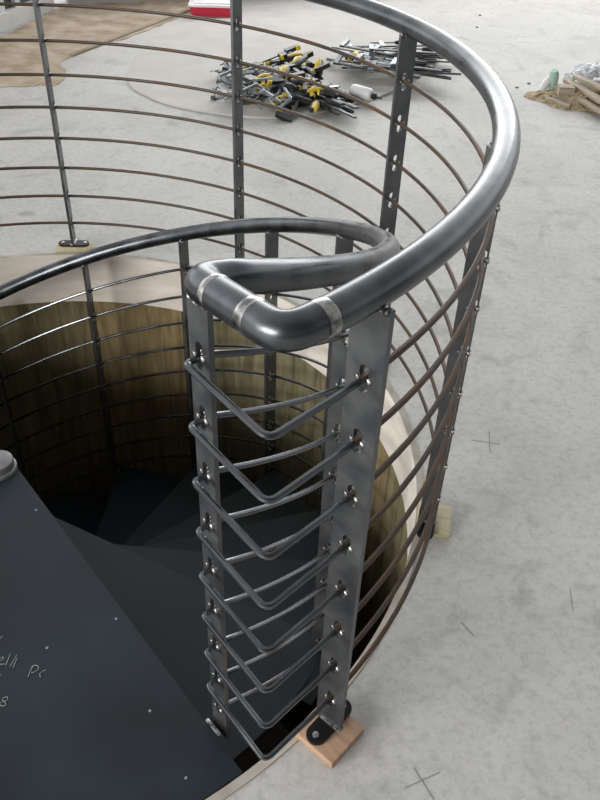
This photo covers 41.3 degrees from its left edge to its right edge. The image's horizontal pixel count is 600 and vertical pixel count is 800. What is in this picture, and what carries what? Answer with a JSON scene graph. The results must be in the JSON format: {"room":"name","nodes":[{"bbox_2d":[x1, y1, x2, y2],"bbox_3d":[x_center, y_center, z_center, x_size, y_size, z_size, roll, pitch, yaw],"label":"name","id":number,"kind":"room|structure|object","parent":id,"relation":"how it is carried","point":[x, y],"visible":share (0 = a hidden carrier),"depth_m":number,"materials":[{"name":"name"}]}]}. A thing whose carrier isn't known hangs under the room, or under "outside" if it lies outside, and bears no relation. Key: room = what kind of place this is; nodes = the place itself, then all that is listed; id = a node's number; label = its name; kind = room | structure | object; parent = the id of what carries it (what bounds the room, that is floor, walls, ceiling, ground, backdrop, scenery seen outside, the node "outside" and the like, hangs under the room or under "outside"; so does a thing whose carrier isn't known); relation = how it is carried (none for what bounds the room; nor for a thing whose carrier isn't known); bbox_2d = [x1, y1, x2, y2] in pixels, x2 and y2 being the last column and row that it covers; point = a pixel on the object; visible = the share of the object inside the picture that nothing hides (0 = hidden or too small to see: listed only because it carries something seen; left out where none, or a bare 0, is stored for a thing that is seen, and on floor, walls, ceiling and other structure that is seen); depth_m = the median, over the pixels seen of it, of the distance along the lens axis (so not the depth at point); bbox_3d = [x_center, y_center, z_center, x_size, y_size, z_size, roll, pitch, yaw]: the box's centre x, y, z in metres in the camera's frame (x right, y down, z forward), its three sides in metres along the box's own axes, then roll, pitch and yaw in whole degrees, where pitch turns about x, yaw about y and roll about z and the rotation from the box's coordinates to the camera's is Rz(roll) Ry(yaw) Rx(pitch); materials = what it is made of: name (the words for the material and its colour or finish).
{"room":"construction site","nodes":[
{"label":"construction site","id":0,"kind":"room"},
{"bbox_2d":[66,0,151,3],"bbox_3d":[1.447,-3.979,7.232,7.052,0.350,0.123,-13,41,-18],"label":"wall","id":1,"kind":"structure","parent":0,"point":[67,1],"depth_m":6.24,"materials":[{"name":"grey"}]},
{"bbox_2d":[0,301,406,732],"bbox_3d":[-0.863,1.321,3.128,2.340,2.595,2.340,2,38,0],"label":"wall","id":2,"kind":"structure","parent":0,"point":[386,484],"depth_m":3.37,"materials":[{"name":"beige wood"}]},
{"bbox_2d":[0,253,422,799],"bbox_3d":[-0.815,0.224,2.257,2.296,0.208,2.296,2,38,0],"label":"trim","id":3,"kind":"structure","parent":2,"relation":"attached to","point":[396,430],"depth_m":3.08,"materials":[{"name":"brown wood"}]},
{"bbox_2d":[204,721,289,799],"bbox_3d":[-0.908,2.376,3.965,2.400,0.100,2.400,2,38,0],"label":"floor","id":4,"kind":"structure","parent":0,"point":[274,735],"depth_m":4.47,"materials":[{"name":"concrete"}]},
{"bbox_2d":[0,450,335,799],"bbox_3d":[-0.926,1.279,3.032,2.120,2.776,2.119,2,38,0],"label":"spiral staircase","id":5,"kind":"structure","parent":4,"relation":"on","point":[105,669],"depth_m":1.91,"materials":[{"name":"metal"}]},
{"bbox_2d":[0,0,599,799],"bbox_3d":[-0.460,-0.938,3.739,13.000,0.200,15.000,2,38,0],"label":"floor","id":6,"kind":"structure","parent":0,"point":[510,709],"depth_m":2.81,"materials":[{"name":"concrete"}]},
{"bbox_2d":[0,0,54,31],"bbox_3d":[-2.172,-2.575,5.468,0.160,0.100,1.515,13,40,13],"label":"baseboard","id":7,"kind":"structure","parent":6,"relation":"on","point":[12,16],"depth_m":5.68,"materials":[{"name":"white"}]},
{"bbox_2d":[0,0,29,12],"bbox_3d":[-1.989,-3.848,4.990,0.090,2.500,0.576,13,40,13],"label":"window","id":8,"kind":"structure","parent":7,"relation":"on","point":[6,7],"depth_m":5.61,"materials":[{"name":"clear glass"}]},
{"bbox_2d":[56,241,92,251],"bbox_3d":[-0.881,-0.598,3.110,0.132,0.020,0.055,0,38,-3],"label":"wooden block","id":9,"kind":"object","parent":6,"relation":"on","point":[89,247],"visible":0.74,"depth_m":3.09,"materials":[{"name":"brown wood"}]},
{"bbox_2d":[0,0,190,86],"bbox_3d":[-1.556,-2.597,5.606,1.000,0.004,2.976,13,40,13],"label":"covering","id":10,"kind":"object","parent":6,"relation":"on","point":[65,23],"visible":0.77,"depth_m":5.56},
{"bbox_2d":[70,8,189,55],"bbox_3d":[-1.143,-2.654,5.694,0.036,0.012,1.556,17,41,18],"label":"batten","id":11,"kind":"object","parent":6,"relation":"on","point":[91,47],"visible":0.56,"depth_m":5.56,"materials":[{"name":"beige wood"}]},
{"bbox_2d":[188,0,229,16],"bbox_3d":[-0.667,-3.005,6.096,0.360,0.093,0.220,1,38,-2],"label":"storage box","id":12,"kind":"object","parent":6,"relation":"on","point":[215,8],"visible":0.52,"depth_m":6.02,"materials":[{"name":"red plastic"}]},
{"bbox_2d":[190,7,229,16],"bbox_3d":[-0.668,-2.994,6.104,0.336,0.065,0.198,1,38,-2],"label":"tub","id":13,"kind":"object","parent":12,"relation":"in","point":[195,11],"depth_m":6.03,"materials":[{"name":"red plastic"}]},
{"bbox_2d":[0,0,520,760],"bbox_3d":[-0.789,0.255,2.578,2.416,2.716,1.936,9,39,8],"label":"balustrade","id":14,"kind":"object","parent":6,"relation":"on","point":[365,283],"visible":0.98,"depth_m":1.45,"materials":[{"name":"metal"}]},
{"bbox_2d":[128,17,439,118],"bbox_3d":[-0.049,-2.216,5.200,1.993,0.012,2.210,2,38,0],"label":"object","id":15,"kind":"structure","parent":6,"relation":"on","point":[210,38],"depth_m":5.21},
{"bbox_2d":[214,78,231,98],"bbox_3d":[-0.413,-1.735,4.461,0.124,0.092,0.201,2,38,0],"label":"clamp","id":16,"kind":"object","parent":15,"relation":"on","point":[219,80],"visible":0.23,"depth_m":4.49,"materials":[{"name":"metal"}]},
{"bbox_2d":[215,91,237,98],"bbox_3d":[-0.384,-1.685,4.365,0.138,0.053,0.195,10,39,10],"label":"clamp","id":17,"kind":"object","parent":16,"relation":"on","point":[217,96],"visible":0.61,"depth_m":4.30,"materials":[{"name":"metal"}]},
{"bbox_2d":[212,86,237,100],"bbox_3d":[-0.402,-1.660,4.319,0.128,0.111,0.175,3,38,0],"label":"clamp","id":18,"kind":"object","parent":17,"relation":"on","point":[217,88],"visible":0.27,"depth_m":4.31,"materials":[{"name":"metal"}]},
{"bbox_2d":[217,62,231,88],"bbox_3d":[-0.428,-1.908,4.683,0.141,0.103,0.169,-28,47,-33],"label":"clamp","id":19,"kind":"object","parent":15,"relation":"on","point":[223,63],"visible":0.6,"depth_m":4.68,"materials":[{"name":"metal"}]},
{"bbox_2d":[223,65,244,81],"bbox_3d":[-0.391,-1.961,4.777,0.140,0.056,0.190,-2,39,-6],"label":"clamp","id":20,"kind":"object","parent":15,"relation":"on","point":[225,76],"visible":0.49,"depth_m":4.72,"materials":[{"name":"metal"}]},
{"bbox_2d":[224,61,249,68],"bbox_3d":[-0.307,-1.997,4.865,0.335,0.191,0.160,-17,42,-23],"label":"clamp","id":21,"kind":"object","parent":15,"relation":"on","point":[228,64],"visible":0.21,"depth_m":4.75,"materials":[{"name":"metal"}]},
{"bbox_2d":[224,83,257,99],"bbox_3d":[-0.327,-1.734,4.486,0.173,0.114,0.130,-14,41,-20],"label":"clamp","id":22,"kind":"object","parent":15,"relation":"on","point":[246,89],"visible":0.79,"depth_m":4.43,"materials":[{"name":"metal"}]},
{"bbox_2d":[227,67,255,77],"bbox_3d":[-0.361,-1.979,4.826,0.178,0.100,0.132,-6,39,-11],"label":"clamp","id":23,"kind":"object","parent":15,"relation":"on","point":[250,68],"visible":0.39,"depth_m":4.77,"materials":[{"name":"metal"}]},
{"bbox_2d":[243,94,254,98],"bbox_3d":[-0.317,-1.721,4.499,0.136,0.086,0.181,-18,43,-24],"label":"clamp","id":24,"kind":"object","parent":15,"relation":"on","point":[244,95],"visible":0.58,"depth_m":4.49,"materials":[{"name":"metal"}]},
{"bbox_2d":[243,70,259,76],"bbox_3d":[-0.277,-1.948,4.765,0.135,0.096,0.188,27,44,27],"label":"clamp","id":25,"kind":"object","parent":15,"relation":"on","point":[255,72],"visible":0.23,"depth_m":4.69,"materials":[{"name":"metal"}]},
{"bbox_2d":[243,73,269,97],"bbox_3d":[-0.300,-1.827,4.618,0.163,0.069,0.362,15,40,16],"label":"clamp","id":26,"kind":"object","parent":15,"relation":"on","point":[262,75],"visible":0.1,"depth_m":4.67,"materials":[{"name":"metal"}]},
{"bbox_2d":[247,78,270,97],"bbox_3d":[-0.235,-1.730,4.459,0.141,0.101,0.170,4,38,3],"label":"clamp","id":27,"kind":"object","parent":15,"relation":"on","point":[254,79],"visible":0.62,"depth_m":4.46,"materials":[{"name":"metal"}]},
{"bbox_2d":[256,94,266,100],"bbox_3d":[-0.159,-1.693,4.497,0.178,0.026,0.154,11,39,8],"label":"clamp","id":28,"kind":"object","parent":15,"relation":"on","point":[264,95],"visible":0.26,"depth_m":4.52,"materials":[{"name":"metal"}]},
{"bbox_2d":[243,51,287,68],"bbox_3d":[-0.253,-2.104,4.988,0.355,0.127,0.164,-4,39,-8],"label":"clamp","id":29,"kind":"object","parent":15,"relation":"on","point":[283,55],"visible":0.47,"depth_m":4.99,"materials":[{"name":"metal"}]},
{"bbox_2d":[243,74,293,109],"bbox_3d":[-0.152,-1.750,4.502,0.358,0.127,0.163,25,44,26],"label":"clamp","id":30,"kind":"object","parent":15,"relation":"on","point":[246,78],"visible":0.35,"depth_m":4.49,"materials":[{"name":"metal"}]},
{"bbox_2d":[230,76,256,88],"bbox_3d":[-0.306,-1.799,4.515,0.141,0.031,0.194,-20,44,-26],"label":"clamp","id":31,"kind":"object","parent":30,"relation":"on","point":[244,84],"visible":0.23,"depth_m":4.49,"materials":[{"name":"metal"}]},
{"bbox_2d":[265,65,296,105],"bbox_3d":[-0.117,-1.770,4.479,0.163,0.130,0.355,-3,39,-7],"label":"clamp","id":32,"kind":"object","parent":30,"relation":"on","point":[276,79],"visible":0.72,"depth_m":4.46,"materials":[{"name":"metal"}]},
{"bbox_2d":[259,81,313,103],"bbox_3d":[-0.084,-1.730,4.481,0.362,0.073,0.164,18,41,19],"label":"clamp","id":33,"kind":"object","parent":30,"relation":"on","point":[275,90],"visible":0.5,"depth_m":4.47,"materials":[{"name":"metal"}]},
{"bbox_2d":[266,76,329,90],"bbox_3d":[-0.014,-1.781,4.486,0.363,0.051,0.163,3,38,1],"label":"clamp","id":34,"kind":"object","parent":33,"relation":"on","point":[289,85],"visible":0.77,"depth_m":4.47,"materials":[{"name":"metal"}]},
{"bbox_2d":[262,97,275,102],"bbox_3d":[-0.137,-1.670,4.431,0.141,0.054,0.190,-6,39,-10],"label":"clamp","id":35,"kind":"object","parent":15,"relation":"on","point":[263,98],"visible":0.3,"depth_m":4.42,"materials":[{"name":"metal"}]},
{"bbox_2d":[243,99,305,105],"bbox_3d":[-0.146,-1.660,4.422,0.365,0.103,0.158,-15,42,-21],"label":"clamp","id":36,"kind":"object","parent":15,"relation":"on","point":[247,103],"visible":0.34,"depth_m":4.34,"materials":[{"name":"metal"}]},
{"bbox_2d":[269,77,311,105],"bbox_3d":[-0.025,-1.725,4.478,0.163,0.094,0.360,19,41,20],"label":"clamp","id":37,"kind":"object","parent":36,"relation":"on","point":[304,90],"visible":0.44,"depth_m":4.43,"materials":[{"name":"metal"}]},
{"bbox_2d":[256,87,281,103],"bbox_3d":[-0.157,-1.668,4.357,0.127,0.126,0.171,9,39,8],"label":"clamp","id":38,"kind":"object","parent":37,"relation":"on","point":[264,90],"visible":0.84,"depth_m":4.34,"materials":[{"name":"metal"}]},
{"bbox_2d":[257,88,291,110],"bbox_3d":[-0.138,-1.619,4.309,0.184,0.108,0.135,-1,39,-4],"label":"clamp","id":39,"kind":"object","parent":15,"relation":"on","point":[284,89],"visible":0.77,"depth_m":4.31,"materials":[{"name":"metal"}]},
{"bbox_2d":[253,76,303,95],"bbox_3d":[-0.116,-1.806,4.575,0.336,0.175,0.164,16,40,16],"label":"clamp","id":40,"kind":"object","parent":15,"relation":"on","point":[292,80],"visible":0.17,"depth_m":4.45,"materials":[{"name":"metal"}]},
{"bbox_2d":[255,53,302,70],"bbox_3d":[-0.156,-2.105,4.968,0.360,0.089,0.164,-27,47,-32],"label":"clamp","id":41,"kind":"object","parent":15,"relation":"on","point":[277,62],"visible":0.48,"depth_m":4.98,"materials":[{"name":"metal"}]},
{"bbox_2d":[284,44,313,70],"bbox_3d":[0.005,-2.163,5.033,0.162,0.080,0.362,-6,39,-10],"label":"clamp","id":42,"kind":"object","parent":15,"relation":"on","point":[291,49],"visible":0.67,"depth_m":5.11,"materials":[{"name":"metal"}]},
{"bbox_2d":[287,61,314,67],"bbox_3d":[-0.004,-2.072,4.956,0.163,0.143,0.351,-15,41,-20],"label":"clamp","id":43,"kind":"object","parent":15,"relation":"on","point":[311,65],"visible":0.18,"depth_m":4.80,"materials":[{"name":"metal"}]},
{"bbox_2d":[295,93,311,103],"bbox_3d":[0.041,-1.761,4.546,0.163,0.074,0.362,14,40,14],"label":"clamp","id":44,"kind":"object","parent":15,"relation":"on","point":[303,99],"visible":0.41,"depth_m":4.40,"materials":[{"name":"metal"}]},
{"bbox_2d":[297,65,313,86],"bbox_3d":[0.061,-1.863,4.650,0.160,0.095,0.365,1,38,-2],"label":"clamp","id":45,"kind":"object","parent":44,"relation":"on","point":[301,67],"visible":0.34,"depth_m":4.74,"materials":[{"name":"metal"}]},
{"bbox_2d":[289,63,330,72],"bbox_3d":[0.035,-2.007,4.820,0.163,0.129,0.358,-17,42,-23],"label":"clamp","id":46,"kind":"object","parent":15,"relation":"on","point":[326,65],"visible":0.4,"depth_m":4.69,"materials":[{"name":"metal"}]},
{"bbox_2d":[305,58,323,81],"bbox_3d":[0.118,-1.868,4.686,0.164,0.182,0.333,-13,41,-18],"label":"clamp","id":47,"kind":"object","parent":15,"relation":"on","point":[318,75],"visible":0.28,"depth_m":4.72,"materials":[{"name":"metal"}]},
{"bbox_2d":[317,89,334,97],"bbox_3d":[0.036,-1.707,4.501,0.161,0.182,0.338,-24,46,-30],"label":"clamp","id":48,"kind":"object","parent":15,"relation":"on","point":[322,92],"visible":0.51,"depth_m":4.37,"materials":[{"name":"metal"}]},
{"bbox_2d":[300,85,316,98],"bbox_3d":[-0.045,-1.766,4.542,0.363,0.094,0.161,22,42,23],"label":"clamp","id":49,"kind":"object","parent":48,"relation":"on","point":[312,95],"visible":0.19,"depth_m":4.43,"materials":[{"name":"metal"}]},
{"bbox_2d":[256,76,318,91],"bbox_3d":[-0.064,-1.790,4.551,0.363,0.062,0.164,-14,41,-19],"label":"clamp","id":50,"kind":"object","parent":49,"relation":"on","point":[313,78],"visible":0.21,"depth_m":4.53,"materials":[{"name":"metal"}]},
{"bbox_2d":[306,75,352,103],"bbox_3d":[0.200,-1.821,4.672,0.094,0.027,0.550,-16,43,-22],"label":"clamp","id":51,"kind":"object","parent":15,"relation":"on","point":[337,87],"visible":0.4,"depth_m":4.69,"materials":[{"name":"metal"}]},
{"bbox_2d":[320,100,356,118],"bbox_3d":[0.174,-1.641,4.418,0.096,0.042,0.550,-20,44,-26],"label":"clamp","id":52,"kind":"object","parent":15,"relation":"on","point":[325,102],"visible":0.65,"depth_m":4.34,"materials":[{"name":"metal"}]},
{"bbox_2d":[333,97,348,111],"bbox_3d":[0.172,-1.729,4.549,0.095,0.040,0.550,-14,41,-19],"label":"clamp","id":53,"kind":"object","parent":15,"relation":"on","point":[342,99],"visible":0.14,"depth_m":4.44,"materials":[{"name":"metal"}]},
{"bbox_2d":[285,77,342,104],"bbox_3d":[0.083,-1.760,4.520,0.094,0.027,0.550,-26,46,-30],"label":"clamp","id":54,"kind":"object","parent":53,"relation":"on","point":[336,94],"visible":0.37,"depth_m":4.39,"materials":[{"name":"metal"}]},
{"bbox_2d":[278,56,305,79],"bbox_3d":[-0.049,-1.935,4.642,0.164,0.063,0.363,1,38,-1],"label":"clamp","id":55,"kind":"object","parent":54,"relation":"on","point":[297,61],"visible":0.66,"depth_m":4.66,"materials":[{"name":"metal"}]},
{"bbox_2d":[286,78,355,108],"bbox_3d":[0.139,-1.751,4.514,0.095,0.045,0.550,-29,48,-33],"label":"clamp","id":56,"kind":"object","parent":53,"relation":"on","point":[340,96],"visible":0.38,"depth_m":4.41,"materials":[{"name":"metal"}]},
{"bbox_2d":[326,58,360,64],"bbox_3d":[0.444,-2.138,5.077,0.550,0.062,0.095,7,39,6],"label":"clamp","id":57,"kind":"object","parent":15,"relation":"on","point":[327,59],"visible":0.24,"depth_m":5.05,"materials":[{"name":"metal"}]},
{"bbox_2d":[343,56,428,65],"bbox_3d":[0.544,-2.144,5.037,0.550,0.049,0.096,8,39,7],"label":"clamp","id":58,"kind":"object","parent":57,"relation":"on","point":[380,60],"visible":0.2,"depth_m":5.00,"materials":[{"name":"metal"}]},
{"bbox_2d":[331,46,393,59],"bbox_3d":[0.472,-2.225,5.135,0.550,0.056,0.095,15,40,15],"label":"clamp","id":59,"kind":"object","parent":58,"relation":"on","point":[338,48],"visible":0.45,"depth_m":5.11,"materials":[{"name":"metal"}]},
{"bbox_2d":[339,38,417,59],"bbox_3d":[0.517,-2.259,5.139,0.550,0.042,0.096,21,42,22],"label":"clamp","id":60,"kind":"object","parent":59,"relation":"on","point":[343,44],"visible":0.7,"depth_m":5.15,"materials":[{"name":"metal"}]},
{"bbox_2d":[369,44,437,54],"bbox_3d":[0.715,-2.244,5.107,0.550,0.033,0.095,1,38,-2],"label":"clamp","id":61,"kind":"object","parent":60,"relation":"on","point":[424,50],"visible":0.52,"depth_m":5.08,"materials":[{"name":"metal"}]},
{"bbox_2d":[349,84,381,100],"bbox_3d":[0.384,-1.759,4.580,0.215,0.072,0.072,30,46,30],"label":"bottle","id":62,"kind":"object","parent":15,"relation":"on","point":[358,91],"visible":0.96,"depth_m":4.56,"materials":[{"name":"white plastic"}]},
{"bbox_2d":[360,51,439,55],"bbox_3d":[0.674,-2.294,5.286,0.550,0.041,0.096,2,38,-1],"label":"clamp","id":63,"kind":"object","parent":15,"relation":"on","point":[360,51],"visible":0.13,"depth_m":5.25,"materials":[{"name":"metal"}]},
{"bbox_2d":[367,55,443,58],"bbox_3d":[0.720,-2.276,5.283,0.550,0.052,0.094,6,39,4],"label":"clamp","id":64,"kind":"object","parent":15,"relation":"on","point":[418,57],"visible":0.22,"depth_m":5.23,"materials":[{"name":"metal"}]},
{"bbox_2d":[350,51,419,55],"bbox_3d":[0.598,-2.268,5.199,0.550,0.041,0.094,-1,39,-5],"label":"clamp","id":65,"kind":"object","parent":64,"relation":"on","point":[382,51],"visible":0.11,"depth_m":5.16,"materials":[{"name":"metal"}]},
{"bbox_2d":[345,51,364,64],"bbox_3d":[0.361,-2.136,5.008,0.164,0.067,0.362,-9,40,-14],"label":"clamp","id":66,"kind":"object","parent":65,"relation":"on","point":[355,53],"visible":0.22,"depth_m":4.99,"materials":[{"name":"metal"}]},
{"bbox_2d":[347,40,424,48],"bbox_3d":[0.573,-2.363,5.291,0.550,0.027,0.095,-6,39,-11],"label":"clamp","id":67,"kind":"object","parent":65,"relation":"on","point":[381,43],"visible":0.52,"depth_m":5.27,"materials":[{"name":"metal"}]},
{"bbox_2d":[371,56,449,62],"bbox_3d":[0.735,-2.222,5.209,0.550,0.038,0.096,4,38,2],"label":"clamp","id":68,"kind":"object","parent":15,"relation":"on","point":[428,60],"visible":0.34,"depth_m":5.18,"materials":[{"name":"metal"}]},
{"bbox_3d":[-0.300,-1.960,4.790,0.339,0.051,0.206,9,25,-10],"label":"clamp","id":69,"kind":"object","parent":15,"relation":"on","visible":0},
{"bbox_2d":[256,65,277,74],"bbox_3d":[-0.227,-1.965,4.768,0.193,0.029,0.141,-27,47,-32],"label":"clamp","id":70,"kind":"object","parent":69,"relation":"on","point":[260,72],"visible":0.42,"depth_m":4.79,"materials":[{"name":"metal"}]},
{"label":"clamp","id":71,"kind":"object","parent":15,"relation":"on","visible":0},
{"bbox_2d":[337,98,358,108],"bbox_3d":[0.180,-1.755,4.576,0.095,0.030,0.550,-24,45,-29],"label":"clamp","id":72,"kind":"object","parent":71,"relation":"on","point":[350,100],"visible":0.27,"depth_m":4.49,"materials":[{"name":"metal"}]},
{"bbox_2d":[275,84,322,121],"bbox_3d":[-0.024,-1.648,4.413,0.161,0.126,0.358,24,43,25],"label":"clamp","id":73,"kind":"object","parent":6,"relation":"on","point":[279,114],"visible":0.77,"depth_m":4.40,"materials":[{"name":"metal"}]},
{"bbox_2d":[295,707,363,767],"bbox_3d":[0.058,0.657,1.579,0.099,0.020,0.100,30,46,31],"label":"wooden block","id":74,"kind":"object","parent":6,"relation":"on","point":[337,745],"visible":0.55,"depth_m":1.55,"materials":[{"name":"brown wood"}]},
{"bbox_2d":[320,106,339,115],"bbox_3d":[0.062,-1.720,4.528,0.096,0.037,0.550,-26,47,-31],"label":"clamp","id":75,"kind":"object","parent":6,"relation":"on","point":[330,110],"visible":0.26,"depth_m":4.38,"materials":[{"name":"metal"}]},
{"bbox_2d":[309,97,329,112],"bbox_3d":[0.085,-1.688,4.463,0.164,0.052,0.363,-8,40,-13],"label":"clamp","id":76,"kind":"object","parent":75,"relation":"on","point":[314,106],"visible":0.38,"depth_m":4.35,"materials":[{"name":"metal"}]},
{"bbox_2d":[405,768,439,799],"bbox_3d":[0.235,0.725,1.519,0.058,0.001,0.058,16,40,16],"label":"cross mark","id":77,"kind":"object","parent":6,"relation":"on","point":[414,768],"visible":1,"depth_m":1.52,"materials":[{"name":"grey paint"}]},
{"bbox_2d":[416,502,451,538],"bbox_3d":[0.342,0.306,2.037,0.085,0.020,0.096,8,39,7],"label":"wooden block","id":78,"kind":"object","parent":6,"relation":"on","point":[442,527],"visible":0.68,"depth_m":2.02,"materials":[{"name":"brown wood"}]},
{"bbox_2d":[523,87,599,113],"bbox_3d":[1.772,-1.804,4.715,0.858,0.092,0.436,15,40,15],"label":"heap","id":79,"kind":"object","parent":6,"relation":"on","point":[539,96],"visible":0.69,"depth_m":4.68,"materials":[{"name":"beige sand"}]},
{"bbox_2d":[538,76,549,90],"bbox_3d":[1.500,-1.931,4.877,0.076,0.096,0.047,-10,40,-15],"label":"plastic cup","id":80,"kind":"object","parent":79,"relation":"on","point":[545,84],"visible":0.9,"depth_m":4.86,"materials":[{"name":"white plastic"}]},
{"bbox_2d":[547,69,558,89],"bbox_3d":[1.550,-1.953,4.868,0.060,0.138,0.084,25,44,26],"label":"tube","id":81,"kind":"object","parent":79,"relation":"on","point":[554,74],"visible":0.84,"depth_m":4.83,"materials":[{"name":"green plastic"}]},
{"bbox_2d":[545,96,571,107],"bbox_3d":[1.515,-1.746,4.671,0.030,0.020,0.170,-26,47,-31],"label":"plank","id":82,"kind":"object","parent":79,"relation":"on","point":[549,99],"visible":1,"depth_m":4.66,"materials":[{"name":"beige wood"}]},
{"bbox_2d":[556,84,575,97],"bbox_3d":[1.570,-1.825,4.717,0.090,0.070,0.075,2,38,0],"label":"wood offcut","id":83,"kind":"object","parent":79,"relation":"on","point":[563,90],"visible":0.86,"depth_m":4.69,"materials":[{"name":"beige wood"}]},
{"bbox_2d":[553,85,599,113],"bbox_3d":[1.640,-1.756,4.659,0.040,0.020,0.508,-10,40,-15],"label":"plank","id":84,"kind":"object","parent":79,"relation":"on","point":[585,102],"visible":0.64,"depth_m":4.58,"materials":[{"name":"beige wood"}]},
{"bbox_2d":[563,79,599,103],"bbox_3d":[1.686,-1.801,4.669,0.050,0.020,0.478,-8,40,-13],"label":"plank","id":85,"kind":"object","parent":79,"relation":"on","point":[595,97],"visible":1,"depth_m":4.67,"materials":[{"name":"beige wood"}]},
{"bbox_2d":[572,74,599,90],"bbox_3d":[1.753,-1.841,4.682,0.045,0.020,0.425,-13,41,-19],"label":"plank","id":86,"kind":"object","parent":79,"relation":"on","point":[578,77],"visible":1,"depth_m":4.74,"materials":[{"name":"beige wood"}]},
{"bbox_2d":[563,72,575,80],"bbox_3d":[1.677,-2.001,4.937,0.093,0.058,0.067,2,38,0],"label":"plastic bag","id":87,"kind":"object","parent":6,"relation":"on","point":[567,75],"visible":0.62,"depth_m":4.92,"materials":[{"name":"white plastic"}]},
{"bbox_2d":[572,63,596,79],"bbox_3d":[1.800,-2.070,5.034,0.172,0.104,0.124,2,38,0],"label":"plastic bag","id":88,"kind":"object","parent":6,"relation":"on","point":[587,70],"visible":0.77,"depth_m":5.00,"materials":[{"name":"white plastic"}]},
{"bbox_2d":[592,62,599,77],"bbox_3d":[1.907,-2.103,5.083,0.144,0.095,0.112,2,38,0],"label":"plastic bag","id":89,"kind":"object","parent":6,"relation":"on","point":[596,64],"visible":0.47,"depth_m":5.05,"materials":[{"name":"white plastic"}]},
{"label":"clamp","id":90,"kind":"object","parent":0,"visible":0},
{"bbox_2d":[342,66,427,71],"bbox_3d":[0.535,-2.057,4.931,0.550,0.027,0.094,4,38,2],"label":"clamp","id":91,"kind":"object","parent":90,"relation":"on","point":[343,67],"visible":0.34,"depth_m":4.90,"materials":[{"name":"metal"}]},
{"bbox_2d":[365,56,451,79],"bbox_3d":[0.663,-2.040,4.890,0.550,0.066,0.095,11,39,11],"label":"clamp","id":92,"kind":"object","parent":91,"relation":"on","point":[367,58],"visible":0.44,"depth_m":4.85,"materials":[{"name":"metal"}]},
{"bbox_2d":[369,69,460,75],"bbox_3d":[0.695,-1.980,4.827,0.550,0.055,0.094,5,38,3],"label":"clamp","id":93,"kind":"object","parent":92,"relation":"on","point":[370,70],"visible":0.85,"depth_m":4.78,"materials":[{"name":"metal"}]},
{"bbox_3d":[0.666,-2.067,4.940,0.550,0.027,0.094,11,28,11],"label":"clamp","id":94,"kind":"object","parent":90,"relation":"on","visible":0},
{"bbox_2d":[353,54,441,76],"bbox_3d":[0.603,-2.047,4.878,0.550,0.056,0.096,11,39,11],"label":"clamp","id":95,"kind":"object","parent":94,"relation":"on","point":[358,55],"visible":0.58,"depth_m":4.87,"materials":[{"name":"metal"}]},
{"bbox_2d":[360,53,441,71],"bbox_3d":[0.611,-2.071,4.893,0.550,0.041,0.096,15,40,16],"label":"clamp","id":96,"kind":"object","parent":95,"relation":"on","point":[394,60],"visible":0.49,"depth_m":4.87,"materials":[{"name":"metal"}]},
{"bbox_2d":[361,65,450,69],"bbox_3d":[0.643,-2.021,4.846,0.550,0.053,0.096,-3,39,-7],"label":"clamp","id":97,"kind":"object","parent":94,"relation":"on","point":[362,66],"visible":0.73,"depth_m":4.79,"materials":[{"name":"metal"}]},
{"bbox_2d":[333,54,419,78],"bbox_3d":[0.471,-2.018,4.817,0.550,0.051,0.095,16,40,17],"label":"clamp","id":98,"kind":"object","parent":97,"relation":"on","point":[339,57],"visible":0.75,"depth_m":4.83,"materials":[{"name":"metal"}]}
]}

